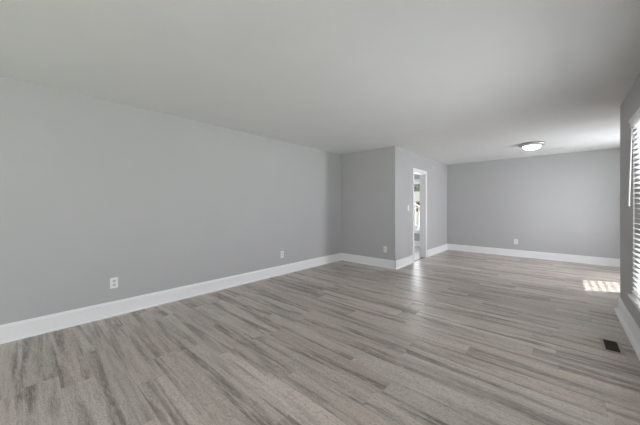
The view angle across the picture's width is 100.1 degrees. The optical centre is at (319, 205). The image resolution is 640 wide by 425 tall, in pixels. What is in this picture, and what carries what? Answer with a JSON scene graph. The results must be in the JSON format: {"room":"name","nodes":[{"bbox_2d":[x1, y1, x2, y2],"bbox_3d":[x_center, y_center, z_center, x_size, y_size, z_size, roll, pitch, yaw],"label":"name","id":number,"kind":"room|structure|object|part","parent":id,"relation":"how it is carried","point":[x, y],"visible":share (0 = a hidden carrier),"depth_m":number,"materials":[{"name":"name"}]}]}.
{"room":"empty living room","nodes":[
{"label":"empty living room","id":0,"kind":"room"},
{"bbox_2d":[0,75,340,324],"bbox_3d":[-2.143,0.030,3.389,0.120,2.440,7.970,0,0,42],"label":"wall","id":1,"kind":"structure","parent":0,"point":[93,191],"depth_m":3.23,"materials":[{"name":"grey paint"}]},
{"bbox_2d":[110,277,117,288],"bbox_3d":[-2.351,0.878,3.060,0.010,0.120,0.074,0,0,42],"label":"power outlet","id":2,"kind":"object","parent":1,"relation":"attached to","point":[113,281],"visible":1,"depth_m":3.06,"materials":[{"name":"white plastic"}]},
{"bbox_2d":[0,253,340,343],"bbox_3d":[-2.126,1.167,3.293,0.034,0.165,7.850,0,0,42],"label":"baseboard","id":3,"kind":"structure","parent":1,"relation":"attached to","point":[18,330],"depth_m":3.20,"materials":[{"name":"white paint"}]},
{"bbox_2d":[0,246,639,424],"bbox_3d":[0.332,1.300,3.267,7.560,0.100,11.340,0,0,42],"label":"floor","id":4,"kind":"structure","parent":0,"point":[448,337],"depth_m":2.24,"materials":[{"name":"grey wood"}]},
{"bbox_2d":[599,337,625,355],"bbox_3d":[2.601,1.248,2.391,0.136,0.005,0.294,0,0,42],"label":"floor vent","id":5,"kind":"object","parent":4,"relation":"in","point":[613,346],"visible":1,"depth_m":2.38,"materials":[{"name":"black metal"}]},
{"bbox_2d":[0,0,639,164],"bbox_3d":[0.332,-1.240,3.267,7.560,0.100,11.340,0,0,42],"label":"ceiling","id":6,"kind":"structure","parent":0,"point":[448,82],"depth_m":2.27,"materials":[{"name":"paint"}]},
{"bbox_2d":[518,141,545,149],"bbox_3d":[4.037,-1.131,5.112,0.412,0.119,0.412,0,0,42],"label":"ceiling light","id":7,"kind":"object","parent":6,"relation":"attached to","point":[530,145],"visible":1,"depth_m":5.01,"materials":[{"name":"white glass"}]},
{"bbox_2d":[341,146,397,260],"bbox_3d":[1.030,0.030,5.814,1.349,2.440,0.120,0,0,42],"label":"wall","id":8,"kind":"structure","parent":0,"point":[369,178],"depth_m":5.68,"materials":[{"name":"grey paint"}]},
{"bbox_2d":[341,253,395,268],"bbox_3d":[0.990,1.167,5.746,1.350,0.165,0.034,0,0,42],"label":"baseboard","id":9,"kind":"structure","parent":8,"relation":"attached to","point":[385,263],"depth_m":5.69,"materials":[{"name":"white paint"}]},
{"bbox_3d":[0.985,1.240,5.740,1.350,0.020,0.018,0,0,42],"label":"shoe molding","id":10,"kind":"part","parent":9,"relation":"part of","materials":[{"name":"white paint"}]},
{"bbox_2d":[398,147,446,259],"bbox_3d":[2.574,0.030,6.610,0.120,2.440,3.130,0,0,42],"label":"wall","id":11,"kind":"structure","parent":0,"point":[407,160],"depth_m":6.55,"materials":[{"name":"grey paint"}]},
{"bbox_2d":[412,168,426,261],"bbox_3d":[2.273,0.203,6.276,0.156,2.094,0.828,0,0,42],"label":"door frame","id":12,"kind":"structure","parent":11,"relation":"attached to","point":[423,174],"depth_m":6.50,"materials":[{"name":"white paint"}]},
{"bbox_2d":[395,244,447,268],"bbox_3d":[2.586,1.167,6.508,0.034,0.165,3.266,0,0,42],"label":"baseboard","id":13,"kind":"structure","parent":11,"relation":"attached to","point":[408,260],"depth_m":5.90,"materials":[{"name":"white paint"}]},
{"bbox_2d":[414,148,619,258],"bbox_3d":[4.085,0.030,7.436,7.320,2.440,0.120,0,0,42],"label":"wall","id":14,"kind":"structure","parent":0,"point":[565,203],"depth_m":6.34,"materials":[{"name":"grey paint"}]},
{"bbox_2d":[414,179,419,233],"bbox_3d":[3.016,0.010,8.379,1.230,1.680,0.150,0,0,42],"label":"window","id":15,"kind":"structure","parent":14,"relation":"in","point":[416,181],"depth_m":8.33,"materials":[{"name":"clear glass"}]},
{"bbox_2d":[414,241,419,246],"bbox_3d":[2.440,1.167,8.815,3.030,0.165,0.034,0,0,42],"label":"baseboard","id":16,"kind":"structure","parent":14,"relation":"attached to","point":[416,243],"depth_m":8.30,"materials":[{"name":"white paint"}]},
{"bbox_2d":[447,244,619,266],"bbox_3d":[5.204,1.167,6.325,4.138,0.165,0.034,0,0,42],"label":"baseboard","id":17,"kind":"structure","parent":14,"relation":"attached to","point":[603,261],"depth_m":6.32,"materials":[{"name":"white paint"}]},
{"bbox_2d":[620,73,639,326],"bbox_3d":[1.053,0.030,0.303,0.120,2.440,7.660,0,0,42],"label":"wall","id":18,"kind":"structure","parent":0,"point":[630,104],"depth_m":2.79,"materials":[{"name":"grey paint"}]},
{"bbox_2d":[614,297,639,360],"bbox_3d":[0.996,1.167,0.366,0.050,0.165,7.676,0,0,42],"label":"baseboard","id":19,"kind":"structure","parent":18,"relation":"attached to","point":[631,328],"depth_m":2.63,"materials":[{"name":"white paint"}]},
{"bbox_2d":[628,293,639,310],"bbox_3d":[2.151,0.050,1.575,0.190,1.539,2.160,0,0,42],"label":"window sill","id":20,"kind":"structure","parent":18,"relation":"in","point":[632,297],"depth_m":2.25,"materials":[{"name":"white plastic"}]},
{"bbox_2d":[628,108,639,300],"bbox_3d":[2.102,0.004,1.619,0.084,1.535,2.120,0,0,42],"label":"window blind","id":21,"kind":"object","parent":18,"relation":"attached to","point":[634,122],"visible":1,"depth_m":2.31,"materials":[{"name":"white plastic"}]},
{"bbox_3d":[2.113,0.761,1.610,0.052,0.020,2.060,0,0,42],"label":"rail","id":22,"kind":"part","parent":21,"relation":"part of","materials":[{"name":"white plastic"}]},
{"label":"outside","id":23,"kind":"structure","parent":0,"visible":0},
{"bbox_3d":[13.383,1.975,14.863,120.000,0.050,120.000,0,0,42],"label":"ground","id":24,"kind":"structure","parent":23,"visible":0},
{"bbox_2d":[414,189,419,227],"bbox_3d":[8.553,0.325,21.903,7.600,3.250,4.500,0,0,42],"label":"wall","id":25,"kind":"structure","parent":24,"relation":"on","point":[416,191],"depth_m":20.27,"materials":[{"name":"white"}]},
{"bbox_2d":[414,203,419,227],"bbox_3d":[4.306,0.836,9.714,2.180,2.228,0.090,0,0,42],"label":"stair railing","id":26,"kind":"object","parent":24,"relation":"on","point":[415,204],"visible":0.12,"depth_m":10.24,"materials":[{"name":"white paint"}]}
]}

